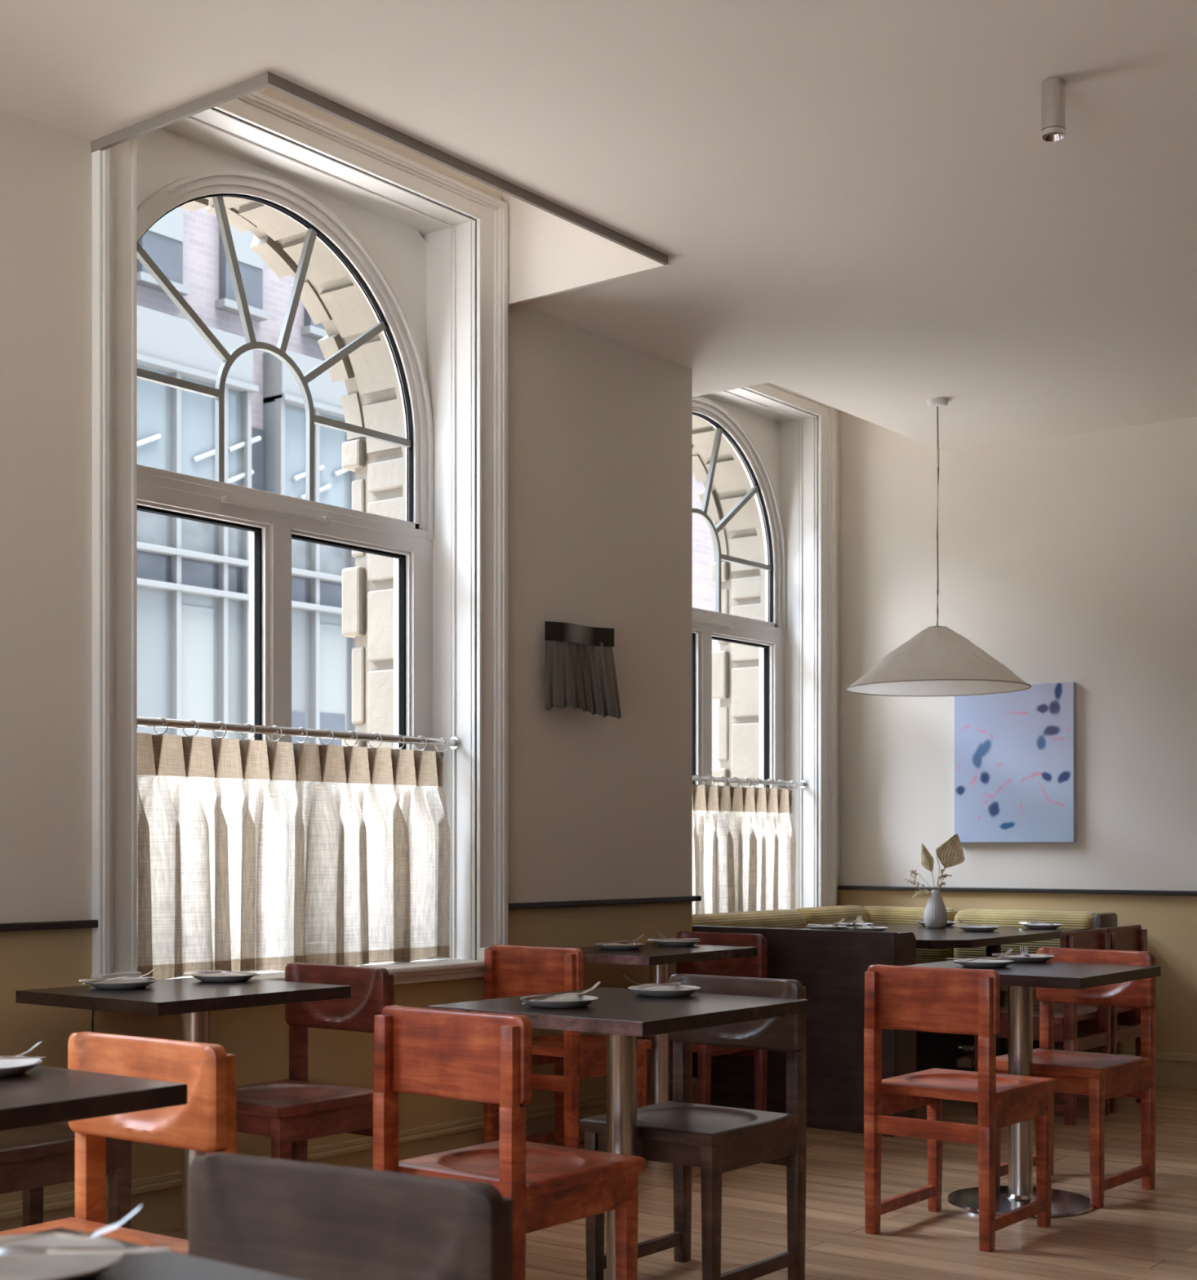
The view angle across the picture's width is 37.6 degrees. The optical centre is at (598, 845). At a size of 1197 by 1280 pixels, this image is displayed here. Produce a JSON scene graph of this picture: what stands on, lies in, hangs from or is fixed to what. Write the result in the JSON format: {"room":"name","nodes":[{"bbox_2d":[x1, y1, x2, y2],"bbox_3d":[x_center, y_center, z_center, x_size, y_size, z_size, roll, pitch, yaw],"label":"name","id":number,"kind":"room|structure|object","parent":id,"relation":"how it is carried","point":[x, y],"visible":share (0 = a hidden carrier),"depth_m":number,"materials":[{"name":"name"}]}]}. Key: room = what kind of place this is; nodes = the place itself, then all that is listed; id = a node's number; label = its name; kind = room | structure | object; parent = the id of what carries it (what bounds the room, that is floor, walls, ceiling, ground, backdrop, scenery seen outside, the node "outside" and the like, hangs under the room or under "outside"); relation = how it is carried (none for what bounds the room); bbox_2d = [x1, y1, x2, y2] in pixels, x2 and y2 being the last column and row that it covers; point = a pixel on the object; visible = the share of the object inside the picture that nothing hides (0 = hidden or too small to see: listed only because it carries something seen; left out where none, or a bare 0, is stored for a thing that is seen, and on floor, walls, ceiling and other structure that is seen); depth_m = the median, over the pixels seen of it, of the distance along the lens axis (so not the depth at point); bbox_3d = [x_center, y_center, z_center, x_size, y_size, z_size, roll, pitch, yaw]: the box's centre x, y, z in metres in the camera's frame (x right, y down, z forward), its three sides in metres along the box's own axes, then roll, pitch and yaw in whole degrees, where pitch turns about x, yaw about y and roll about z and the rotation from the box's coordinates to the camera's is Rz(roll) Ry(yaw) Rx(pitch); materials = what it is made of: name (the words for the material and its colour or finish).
{"room":"restaurant dining room","nodes":[
{"label":"restaurant dining room","id":0,"kind":"room"},
{"bbox_2d":[0,86,839,1204],"bbox_3d":[-1.577,-0.670,5.441,0.864,3.600,9.900,0,0,38],"label":"wall","id":1,"kind":"structure","parent":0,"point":[600,427],"depth_m":6.42,"materials":[{"name":"beige paint"}]},
{"bbox_2d":[91,91,508,1010],"bbox_3d":[-1.128,-0.812,5.852,0.767,3.585,2.400,0,0,38],"label":"window","id":2,"kind":"structure","parent":1,"relation":"attached to","point":[402,264],"depth_m":6.19,"materials":[{"name":"white paint"}]},
{"bbox_2d":[137,733,450,979],"bbox_3d":[-0.995,0.034,5.729,0.095,0.740,1.445,0,0,38],"label":"cafe curtain","id":3,"kind":"object","parent":2,"relation":"hanging from","point":[252,855],"visible":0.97,"depth_m":5.67,"materials":[{"name":"fabric"}]},
{"bbox_2d":[137,716,460,749],"bbox_3d":[-0.966,-0.370,5.727,0.046,0.046,1.490,0,0,38],"label":"curtain rod","id":4,"kind":"object","parent":2,"relation":"attached to","point":[455,742],"visible":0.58,"depth_m":5.68,"materials":[{"name":"silver metal"}]},
{"bbox_2d":[153,717,168,734],"bbox_3d":[-1.313,-0.360,5.276,0.053,0.053,0.004,0,0,21],"label":"curtain ring","id":5,"kind":"object","parent":4,"relation":"hanging from","point":[158,717],"visible":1,"depth_m":5.27,"materials":[{"name":"grey metal"}]},
{"bbox_2d":[182,719,199,736],"bbox_3d":[-1.244,-0.360,5.365,0.053,0.053,0.004,0,0,6],"label":"curtain ring","id":6,"kind":"object","parent":4,"relation":"hanging from","point":[189,719],"visible":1,"depth_m":5.36,"materials":[{"name":"grey"}]},
{"bbox_2d":[212,721,226,738],"bbox_3d":[-1.176,-0.360,5.455,0.053,0.053,0.004,0,0,24],"label":"curtain ring","id":7,"kind":"object","parent":4,"relation":"hanging from","point":[217,722],"visible":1,"depth_m":5.45,"materials":[{"name":"grey"}]},
{"bbox_2d":[240,723,255,740],"bbox_3d":[-1.107,-0.360,5.544,0.053,0.053,0.004,0,0,9],"label":"curtain ring","id":8,"kind":"object","parent":4,"relation":"hanging from","point":[246,723],"visible":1,"depth_m":5.54,"materials":[{"name":"grey"}]},
{"bbox_2d":[266,725,282,742],"bbox_3d":[-1.038,-0.360,5.634,0.053,0.053,0.004,0,0,15],"label":"curtain ring","id":9,"kind":"object","parent":4,"relation":"hanging from","point":[272,726],"visible":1,"depth_m":5.63,"materials":[{"name":"grey"}]},
{"bbox_2d":[293,727,307,743],"bbox_3d":[-0.969,-0.360,5.723,0.053,0.053,0.004,0,0,25],"label":"curtain ring","id":10,"kind":"object","parent":4,"relation":"hanging from","point":[299,727],"visible":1,"depth_m":5.72,"materials":[{"name":"grey"}]},
{"bbox_2d":[318,728,333,745],"bbox_3d":[-0.900,-0.360,5.813,0.053,0.053,0.004,0,0,11],"label":"curtain ring","id":11,"kind":"object","parent":4,"relation":"hanging from","point":[325,729],"visible":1,"depth_m":5.81,"materials":[{"name":"grey"}]},
{"bbox_2d":[0,1076,697,1233],"bbox_3d":[-1.925,1.048,4.305,0.046,0.165,7.675,0,0,38],"label":"baseboard","id":12,"kind":"structure","parent":1,"relation":"attached to","point":[159,1196],"depth_m":5.73,"materials":[{"name":"beige paint"}]},
{"bbox_2d":[544,621,621,719],"bbox_3d":[-0.071,-0.660,6.635,0.123,0.345,0.384,0,0,38],"label":"wall lamp","id":13,"kind":"object","parent":1,"relation":"attached to","point":[580,670],"visible":1,"depth_m":6.62,"materials":[{"name":"grey fabric"}]},
{"bbox_2d":[692,382,836,909],"bbox_3d":[0.450,-0.812,8.707,0.755,3.585,2.400,0,0,38],"label":"window","id":14,"kind":"structure","parent":1,"relation":"attached to","point":[764,455],"depth_m":9.18,"materials":[{"name":"white paint"}]},
{"bbox_2d":[692,784,795,914],"bbox_3d":[0.573,0.053,8.557,0.091,0.695,1.396,0,0,38],"label":"cafe curtain","id":15,"kind":"object","parent":14,"relation":"hanging from","point":[744,840],"visible":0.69,"depth_m":8.70,"materials":[{"name":"fabric"}]},
{"bbox_2d":[692,775,807,788],"bbox_3d":[0.619,-0.322,8.577,0.041,0.041,1.490,0,0,38],"label":"curtain rod","id":16,"kind":"object","parent":14,"relation":"attached to","point":[803,784],"visible":0.59,"depth_m":8.74,"materials":[{"name":"silver metal"}]},
{"bbox_2d":[0,0,1196,453],"bbox_3d":[2.332,-2.305,2.622,10.500,0.690,10.200,0,0,38],"label":"ceiling","id":17,"kind":"structure","parent":0,"point":[862,209],"depth_m":5.08,"materials":[{"name":"beige paint"}]},
{"bbox_2d":[90,71,667,265],"bbox_3d":[-0.600,-1.980,5.444,0.738,0.040,1.778,0,0,38],"label":"trim","id":18,"kind":"structure","parent":17,"relation":"attached to","point":[261,81],"depth_m":4.88,"materials":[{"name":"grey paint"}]},
{"bbox_2d":[844,397,1031,696],"bbox_3d":[1.513,-1.346,7.845,0.815,1.288,0.815,0,0,-9],"label":"pendant lamp","id":19,"kind":"object","parent":17,"relation":"hanging from","point":[938,660],"visible":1,"depth_m":7.69,"materials":[{"name":"white fabric"}]},
{"bbox_2d":[1040,77,1065,142],"bbox_3d":[1.185,-1.918,4.581,0.061,0.142,0.061,0,0,38],"label":"ceiling spotlight","id":20,"kind":"object","parent":17,"relation":"attached to","point":[1052,90],"visible":1,"depth_m":4.55,"materials":[{"name":"silver metal"}]},
{"bbox_2d":[156,1086,1196,1279],"bbox_3d":[2.174,1.170,2.743,10.900,0.080,10.200,0,0,38],"label":"floor","id":21,"kind":"structure","parent":0,"point":[1138,1233],"depth_m":5.29,"materials":[{"name":"brown wood"}]},
{"bbox_2d":[0,1121,133,1228],"bbox_3d":[-1.425,0.739,4.249,0.406,0.783,0.452,0,0,38],"label":"dining chair","id":22,"kind":"object","parent":21,"relation":"on","point":[33,1158],"visible":0.68,"depth_m":4.23,"materials":[{"name":"brown wood"}]},
{"bbox_2d":[0,1065,186,1131],"bbox_3d":[-1.132,0.757,2.760,0.649,0.746,0.695,0,0,38],"label":"dining table","id":23,"kind":"object","parent":21,"relation":"on","point":[39,1095],"visible":1,"depth_m":2.75,"materials":[{"name":"brown wood"}]},
{"bbox_2d":[0,1055,42,1077],"bbox_3d":[-1.035,0.374,2.960,0.188,0.020,0.188,0,0,38],"label":"plate","id":24,"kind":"object","parent":23,"relation":"on","point":[10,1067],"visible":0.88,"depth_m":2.98,"materials":[{"name":"ceramic"}]},
{"bbox_2d":[0,1041,41,1057],"bbox_3d":[-1.038,0.351,2.960,0.193,0.042,0.024,0,0,-2],"label":"fork","id":25,"kind":"object","parent":24,"relation":"on","point":[37,1043],"visible":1,"depth_m":2.96,"materials":[{"name":"silver metal"}]},
{"bbox_2d":[0,1056,45,1059],"bbox_3d":[-1.045,0.360,2.970,0.213,0.007,0.019,0,0,-14],"label":"knife","id":26,"kind":"object","parent":24,"relation":"on","point":[25,1057],"visible":0.96,"depth_m":2.98,"materials":[{"name":"silver metal"}]},
{"bbox_2d":[0,1031,237,1254],"bbox_3d":[-0.925,0.739,3.023,0.406,0.783,0.452,0,0,36],"label":"dining chair","id":27,"kind":"object","parent":21,"relation":"on","point":[206,1123],"visible":0.45,"depth_m":3.15,"materials":[{"name":"orange wood"}]},
{"bbox_2d":[26,1226,301,1279],"bbox_3d":[-0.484,0.757,1.316,0.652,0.746,0.655,0,0,38],"label":"dining table","id":28,"kind":"object","parent":21,"relation":"on","point":[164,1264],"visible":0.5,"depth_m":1.59,"materials":[{"name":"brown wood"}]},
{"bbox_2d":[0,1233,128,1279],"bbox_3d":[-0.514,0.374,1.559,0.188,0.020,0.188,0,0,38],"label":"plate","id":29,"kind":"object","parent":28,"relation":"on","point":[41,1266],"visible":0.82,"depth_m":1.59,"materials":[{"name":"ceramic"}]},
{"bbox_2d":[0,1204,142,1244],"bbox_3d":[-0.516,0.351,1.601,0.193,0.042,0.024,0,0,-5],"label":"fork","id":30,"kind":"object","parent":29,"relation":"on","point":[71,1234],"visible":1,"depth_m":1.60,"materials":[{"name":"silver metal"}]},
{"bbox_2d":[0,1244,171,1254],"bbox_3d":[-0.488,0.360,1.566,0.213,0.007,0.019,0,0,0],"label":"knife","id":31,"kind":"object","parent":29,"relation":"on","point":[4,1249],"visible":1,"depth_m":1.56,"materials":[{"name":"silver metal"}]},
{"bbox_2d":[15,977,351,1239],"bbox_3d":[-1.114,0.757,4.751,0.591,0.746,0.658,0,0,38],"label":"dining table","id":32,"kind":"object","parent":21,"relation":"on","point":[193,998],"visible":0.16,"depth_m":4.64,"materials":[{"name":"brown wood"}]},
{"bbox_2d":[84,977,156,989],"bbox_3d":[-1.294,0.374,4.762,0.188,0.020,0.188,0,0,38],"label":"plate","id":33,"kind":"object","parent":32,"relation":"on","point":[135,983],"visible":0.88,"depth_m":4.71,"materials":[{"name":"ceramic"}]},
{"bbox_2d":[77,976,155,981],"bbox_3d":[-1.305,0.360,4.772,0.213,0.007,0.019,0,0,-32],"label":"knife","id":34,"kind":"object","parent":33,"relation":"on","point":[90,979],"visible":1,"depth_m":4.74,"materials":[{"name":"silver metal"}]},
{"bbox_2d":[82,967,155,984],"bbox_3d":[-1.298,0.351,4.762,0.193,0.042,0.024,0,0,-12],"label":"fork","id":35,"kind":"object","parent":33,"relation":"on","point":[155,967],"visible":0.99,"depth_m":4.76,"materials":[{"name":"silver metal"}]},
{"bbox_2d":[191,972,257,982],"bbox_3d":[-1.066,0.374,5.010,0.188,0.020,0.188,0,0,38],"label":"plate","id":36,"kind":"object","parent":32,"relation":"on","point":[223,976],"visible":0.94,"depth_m":4.96,"materials":[{"name":"ceramic"}]},
{"bbox_2d":[182,970,258,973],"bbox_3d":[-1.077,0.360,5.019,0.213,0.007,0.019,0,0,-17],"label":"knife","id":37,"kind":"object","parent":36,"relation":"on","point":[184,972],"visible":1,"depth_m":5.00,"materials":[{"name":"silver metal"}]},
{"bbox_2d":[190,962,259,975],"bbox_3d":[-1.063,0.351,5.011,0.193,0.042,0.024,0,0,-22],"label":"fork","id":38,"kind":"object","parent":36,"relation":"on","point":[190,962],"visible":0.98,"depth_m":5.01,"materials":[{"name":"silver metal"}]},
{"bbox_2d":[235,962,394,1162],"bbox_3d":[-0.874,0.739,4.964,0.406,0.783,0.452,0,0,38],"label":"dining chair","id":39,"kind":"object","parent":21,"relation":"on","point":[295,1110],"visible":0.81,"depth_m":5.01,"materials":[{"name":"brown wood"}]},
{"bbox_2d":[188,1151,512,1279],"bbox_3d":[-0.369,0.739,1.733,0.406,0.783,0.452,0,0,30],"label":"dining chair","id":40,"kind":"object","parent":21,"relation":"on","point":[303,1220],"visible":0.95,"depth_m":1.89,"materials":[{"name":"brown wood"}]},
{"bbox_2d":[373,1004,644,1279],"bbox_3d":[-0.195,0.739,3.860,0.406,0.783,0.452,0,0,38],"label":"dining chair","id":41,"kind":"object","parent":21,"relation":"on","point":[466,1055],"visible":0.89,"depth_m":3.73,"materials":[{"name":"red wood"}]},
{"bbox_2d":[483,944,651,1162],"bbox_3d":[-0.110,0.739,6.228,0.406,0.783,0.452,0,0,38],"label":"dining chair","id":42,"kind":"object","parent":21,"relation":"on","point":[509,971],"visible":0.72,"depth_m":6.07,"materials":[{"name":"red wood"}]},
{"bbox_2d":[426,986,808,1279],"bbox_3d":[0.056,0.757,4.309,0.643,0.746,0.707,0,0,38],"label":"dining table","id":43,"kind":"object","parent":21,"relation":"on","point":[624,1015],"visible":0.66,"depth_m":4.26,"materials":[{"name":"brown wood"}]},
{"bbox_2d":[520,994,598,1008],"bbox_3d":[-0.094,0.374,4.217,0.188,0.020,0.188,0,0,38],"label":"plate","id":44,"kind":"object","parent":43,"relation":"on","point":[573,1001],"visible":0.9,"depth_m":4.16,"materials":[{"name":"ceramic"}]},
{"bbox_2d":[521,993,576,999],"bbox_3d":[-0.105,0.360,4.227,0.019,0.007,0.213,0,0,42],"label":"knife","id":45,"kind":"object","parent":44,"relation":"on","point":[538,997],"visible":0.68,"depth_m":4.18,"materials":[{"name":"silver metal"}]},
{"bbox_2d":[521,982,600,1004],"bbox_3d":[-0.090,0.351,4.210,0.191,0.050,0.024,0,0,-14],"label":"fork","id":46,"kind":"object","parent":44,"relation":"on","point":[596,984],"visible":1,"depth_m":4.21,"materials":[{"name":"silver metal"}]},
{"bbox_2d":[627,984,700,996],"bbox_3d":[0.170,0.374,4.525,0.188,0.020,0.188,0,0,38],"label":"plate","id":47,"kind":"object","parent":43,"relation":"on","point":[660,991],"visible":0.88,"depth_m":4.47,"materials":[{"name":"ceramic"}]},
{"bbox_2d":[622,974,695,989],"bbox_3d":[0.159,0.351,4.524,0.193,0.042,0.024,0,0,-12],"label":"fork","id":48,"kind":"object","parent":47,"relation":"on","point":[623,975],"visible":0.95,"depth_m":4.52,"materials":[{"name":"silver metal"}]},
{"bbox_2d":[638,982,681,988],"bbox_3d":[0.157,0.360,4.533,0.019,0.007,0.213,0,0,33],"label":"knife","id":49,"kind":"object","parent":47,"relation":"on","point":[671,983],"visible":1,"depth_m":4.56,"materials":[{"name":"silver metal"}]},
{"bbox_2d":[578,942,757,1160],"bbox_3d":[0.190,0.757,6.552,0.546,0.746,0.704,0,0,38],"label":"dining table","id":50,"kind":"object","parent":21,"relation":"on","point":[658,957],"visible":0.38,"depth_m":6.49,"materials":[{"name":"brown wood"}]},
{"bbox_2d":[595,942,644,950],"bbox_3d":[0.081,0.374,6.550,0.188,0.020,0.188,0,0,38],"label":"plate","id":51,"kind":"object","parent":50,"relation":"on","point":[615,946],"visible":0.94,"depth_m":6.49,"materials":[{"name":"ceramic"}]},
{"bbox_2d":[597,941,636,944],"bbox_3d":[0.068,0.360,6.560,0.019,0.007,0.213,0,0,-42],"label":"knife","id":52,"kind":"object","parent":51,"relation":"on","point":[628,943],"visible":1,"depth_m":6.52,"materials":[{"name":"silver metal"}]},
{"bbox_2d":[595,934,643,946],"bbox_3d":[0.078,0.351,6.548,0.193,0.042,0.024,0,0,-22],"label":"fork","id":53,"kind":"object","parent":51,"relation":"on","point":[639,936],"visible":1,"depth_m":6.55,"materials":[{"name":"silver metal"}]},
{"bbox_2d":[652,938,700,946],"bbox_3d":[0.299,0.374,6.785,0.188,0.020,0.188,0,0,38],"label":"plate","id":54,"kind":"object","parent":50,"relation":"on","point":[667,942],"visible":0.91,"depth_m":6.72,"materials":[{"name":"ceramic"}]},
{"bbox_2d":[646,937,684,940],"bbox_3d":[0.289,0.360,6.794,0.213,0.007,0.019,0,0,-17],"label":"knife","id":55,"kind":"object","parent":54,"relation":"on","point":[661,939],"visible":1,"depth_m":6.77,"materials":[{"name":"silver metal"}]},
{"bbox_2d":[657,932,692,941],"bbox_3d":[0.302,0.351,6.787,0.193,0.042,0.024,0,0,-42],"label":"fork","id":56,"kind":"object","parent":54,"relation":"on","point":[662,935],"visible":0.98,"depth_m":6.75,"materials":[{"name":"silver metal"}]},
{"bbox_2d":[577,973,806,1279],"bbox_3d":[0.248,0.739,4.517,0.406,0.783,0.452,0,0,38],"label":"dining chair","id":57,"kind":"object","parent":21,"relation":"on","point":[681,1132],"visible":0.86,"depth_m":4.54,"materials":[{"name":"brown wood"}]},
{"bbox_2d":[637,931,767,1111],"bbox_3d":[0.373,0.739,6.881,0.406,0.783,0.452,0,0,38],"label":"dining chair","id":58,"kind":"object","parent":21,"relation":"on","point":[755,966],"visible":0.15,"depth_m":6.92,"materials":[{"name":"brown wood"}]},
{"bbox_2d":[692,905,1117,1137],"bbox_3d":[1.257,0.717,8.004,1.510,0.826,2.020,0,0,38],"label":"banquette","id":59,"kind":"object","parent":21,"relation":"on","point":[831,965],"visible":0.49,"depth_m":7.07,"materials":[{"name":"brown wood"}]},
{"bbox_2d":[692,909,806,928],"bbox_3d":[0.584,0.509,8.080,0.190,0.402,1.240,0,0,38],"label":"cushion","id":60,"kind":"object","parent":59,"relation":"on","point":[780,918],"depth_m":8.15,"materials":[{"name":"yellow fabric"}]},
{"bbox_2d":[794,905,869,925],"bbox_3d":[1.163,0.507,8.833,0.190,0.406,0.620,0,0,38],"label":"cushion","id":61,"kind":"object","parent":59,"relation":"on","point":[825,914],"depth_m":8.72,"materials":[{"name":"yellow fabric"}]},
{"bbox_2d":[862,905,956,964],"bbox_3d":[1.565,0.509,8.930,0.550,0.402,0.165,0,0,38],"label":"cushion","id":62,"kind":"object","parent":59,"relation":"on","point":[874,914],"depth_m":8.83,"materials":[{"name":"yellow fabric"}]},
{"bbox_2d":[956,1044,974,1068],"bbox_3d":[1.754,1.002,8.371,0.100,0.110,0.028,0,0,38],"label":"box","id":63,"kind":"object","parent":59,"relation":"attached to","point":[965,1053],"visible":0.78,"depth_m":8.36,"materials":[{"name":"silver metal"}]},
{"bbox_2d":[953,908,1096,959],"bbox_3d":[2.081,0.511,8.534,0.740,0.398,0.165,0,0,38],"label":"cushion","id":64,"kind":"object","parent":59,"relation":"on","point":[1069,919],"depth_m":8.49,"materials":[{"name":"yellow fabric"}]},
{"bbox_2d":[800,922,1089,1106],"bbox_3d":[1.450,0.757,7.981,1.065,0.745,1.380,0,0,38],"label":"table","id":65,"kind":"object","parent":21,"relation":"on","point":[950,936],"visible":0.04,"depth_m":7.74,"materials":[{"name":"brown wood"}]},
{"bbox_2d":[805,924,846,929],"bbox_3d":[1.039,0.374,8.008,0.188,0.020,0.188,0,0,38],"label":"plate","id":66,"kind":"object","parent":65,"relation":"on","point":[820,927],"visible":0.71,"depth_m":7.94,"materials":[{"name":"ceramic"}]},
{"bbox_2d":[833,922,873,928],"bbox_3d":[1.202,0.374,8.286,0.188,0.020,0.188,0,0,38],"label":"plate","id":67,"kind":"object","parent":65,"relation":"on","point":[855,924],"visible":0.5,"depth_m":8.23,"materials":[{"name":"ceramic"}]},
{"bbox_2d":[846,926,888,931],"bbox_3d":[1.205,0.374,7.880,0.188,0.020,0.188,0,0,38],"label":"plate","id":68,"kind":"object","parent":65,"relation":"on","point":[864,928],"visible":0.73,"depth_m":7.82,"materials":[{"name":"ceramic"}]},
{"bbox_2d":[923,889,947,928],"bbox_3d":[1.582,0.295,8.246,0.111,0.178,0.111,0,0,38],"label":"bud vase","id":69,"kind":"object","parent":65,"relation":"on","point":[935,916],"visible":1,"depth_m":8.21,"materials":[{"name":"grey ceramic"}]},
{"bbox_2d":[904,833,964,898],"bbox_3d":[1.577,0.105,8.256,0.278,0.330,0.060,0,0,-7],"label":"bouquet","id":70,"kind":"object","parent":69,"relation":"in","point":[949,853],"visible":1,"depth_m":8.25,"materials":[{"name":"beige plant"}]},
{"bbox_2d":[917,921,955,926],"bbox_3d":[1.624,0.374,8.441,0.188,0.020,0.188,0,0,38],"label":"plate","id":71,"kind":"object","parent":65,"relation":"on","point":[949,923],"visible":0.41,"depth_m":8.39,"materials":[{"name":"ceramic"}]},
{"bbox_2d":[957,925,999,931],"bbox_3d":[1.722,0.374,7.961,0.188,0.020,0.188,0,0,38],"label":"plate","id":72,"kind":"object","parent":65,"relation":"on","point":[969,928],"visible":0.99,"depth_m":7.90,"materials":[{"name":"ceramic"}]},
{"bbox_2d":[1021,923,1062,928],"bbox_3d":[2.069,0.374,8.199,0.188,0.020,0.188,0,0,38],"label":"plate","id":73,"kind":"object","parent":65,"relation":"on","point":[1033,926],"visible":0.96,"depth_m":8.14,"materials":[{"name":"ceramic"}]},
{"bbox_2d":[863,964,1056,1252],"bbox_3d":[1.067,0.739,5.183,0.406,0.783,0.452,0,0,38],"label":"dining chair","id":74,"kind":"object","parent":21,"relation":"on","point":[958,1001],"visible":1,"depth_m":5.08,"materials":[{"name":"red wood"}]},
{"bbox_2d":[906,957,1160,1217],"bbox_3d":[1.340,0.757,5.571,0.660,0.746,0.655,0,0,38],"label":"dining table","id":75,"kind":"object","parent":21,"relation":"on","point":[1020,978],"visible":0.79,"depth_m":5.53,"materials":[{"name":"brown wood"}]},
{"bbox_2d":[954,959,1013,968],"bbox_3d":[1.228,0.374,5.597,0.188,0.020,0.188,0,0,38],"label":"plate","id":76,"kind":"object","parent":75,"relation":"on","point":[978,962],"visible":0.87,"depth_m":5.54,"materials":[{"name":"ceramic"}]},
{"bbox_2d":[945,957,1013,959],"bbox_3d":[1.215,0.360,5.607,0.213,0.007,0.019,0,0,8],"label":"knife","id":77,"kind":"object","parent":76,"relation":"on","point":[986,958],"visible":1,"depth_m":5.60,"materials":[{"name":"silver metal"}]},
{"bbox_2d":[954,949,1011,963],"bbox_3d":[1.225,0.351,5.597,0.193,0.042,0.024,0,0,-12],"label":"fork","id":78,"kind":"object","parent":76,"relation":"on","point":[1010,950],"visible":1,"depth_m":5.60,"materials":[{"name":"silver metal"}]},
{"bbox_2d":[997,954,1053,962],"bbox_3d":[1.420,0.374,5.847,0.188,0.020,0.188,0,0,38],"label":"plate","id":79,"kind":"object","parent":75,"relation":"on","point":[1021,957],"visible":0.79,"depth_m":5.78,"materials":[{"name":"ceramic"}]},
{"bbox_2d":[991,952,1048,955],"bbox_3d":[1.410,0.360,5.856,0.213,0.007,0.019,0,0,-12],"label":"knife","id":80,"kind":"object","parent":79,"relation":"on","point":[1011,953],"visible":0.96,"depth_m":5.84,"materials":[{"name":"silver metal"}]},
{"bbox_2d":[1019,946,1029,955],"bbox_3d":[1.421,0.351,5.850,0.024,0.042,0.193,0,0,18],"label":"fork","id":81,"kind":"object","parent":79,"relation":"on","point":[1026,953],"visible":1,"depth_m":5.78,"materials":[{"name":"silver metal"}]},
{"bbox_2d":[973,928,1111,1125],"bbox_3d":[1.859,0.739,7.383,0.452,0.783,0.406,0,0,38],"label":"dining chair","id":82,"kind":"object","parent":21,"relation":"on","point":[1069,1020],"visible":0.43,"depth_m":7.27,"materials":[{"name":"brown wood"}]},
{"bbox_2d":[995,946,1155,1208],"bbox_3d":[1.546,0.739,5.759,0.406,0.783,0.452,0,0,40],"label":"dining chair","id":83,"kind":"object","parent":21,"relation":"on","point":[1102,1077],"visible":0.8,"depth_m":5.77,"materials":[{"name":"red wood"}]},
{"bbox_2d":[1032,924,1146,1112],"bbox_3d":[2.121,0.739,7.724,0.452,0.783,0.406,0,0,38],"label":"dining chair","id":84,"kind":"object","parent":21,"relation":"on","point":[1131,938],"visible":0.34,"depth_m":7.64,"materials":[{"name":"brown wood"}]},
{"bbox_2d":[839,409,1196,1053],"bbox_3d":[5.379,-0.670,6.302,10.160,3.600,0.250,0,0,38],"label":"wall","id":85,"kind":"structure","parent":0,"point":[1073,557],"depth_m":8.61,"materials":[{"name":"white paint"}]},
{"bbox_2d":[954,681,1075,842],"bbox_3d":[2.051,-0.405,8.681,0.630,0.775,0.031,0,0,38],"label":"canvas painting","id":86,"kind":"object","parent":85,"relation":"attached to","point":[1015,753],"visible":0.95,"depth_m":8.66,"materials":[{"name":"blue"}]},
{"bbox_2d":[837,885,1196,895],"bbox_3d":[5.298,0.219,6.197,10.160,0.022,0.035,0,0,38],"label":"trim","id":87,"kind":"structure","parent":85,"relation":"attached to","point":[839,887],"depth_m":8.63,"materials":[{"name":"grey"}]},
{"bbox_2d":[1117,1048,1196,1089],"bbox_3d":[5.295,1.048,6.193,10.160,0.165,0.046,0,0,38],"label":"baseboard","id":88,"kind":"structure","parent":85,"relation":"attached to","point":[1173,1069],"depth_m":8.19,"materials":[{"name":"beige paint"}]},
{"label":"outside","id":89,"kind":"structure","parent":0,"visible":0},
{"bbox_3d":[4.494,2.380,6.005,28.200,0.100,75.000,0,0,38],"label":"street","id":90,"kind":"object","parent":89,"visible":0},
{"bbox_2d":[137,206,719,768],"bbox_3d":[0.965,-2.245,25.123,1.290,9.150,49.000,0,0,38],"label":"office building","id":91,"kind":"structure","parent":90,"relation":"on","point":[193,576],"depth_m":18.11,"materials":[{"name":"brick"}]},
{"bbox_2d":[147,206,183,242],"bbox_3d":[-4.378,-6.430,17.563,0.120,0.680,0.480,0,0,38],"label":"blind","id":92,"kind":"object","parent":91,"relation":"hanging from","point":[170,228],"depth_m":17.60,"materials":[{"name":"grey"}]},
{"bbox_2d":[181,604,213,737],"bbox_3d":[-4.071,-1.445,17.762,0.025,1.950,0.440,0,0,38],"label":"blind","id":93,"kind":"object","parent":91,"relation":"hanging from","point":[197,620],"depth_m":17.76,"materials":[{"name":"grey"}]},
{"bbox_2d":[229,225,263,269],"bbox_3d":[-3.732,-6.430,18.403,0.120,0.680,0.480,0,0,38],"label":"blind","id":94,"kind":"object","parent":91,"relation":"hanging from","point":[247,259],"depth_m":18.37,"materials":[{"name":"grey"}]},
{"bbox_2d":[320,623,346,731],"bbox_3d":[-2.927,-1.445,19.248,0.025,1.950,0.440,0,0,38],"label":"blind","id":95,"kind":"object","parent":91,"relation":"hanging from","point":[332,642],"depth_m":19.25,"materials":[{"name":"grey"}]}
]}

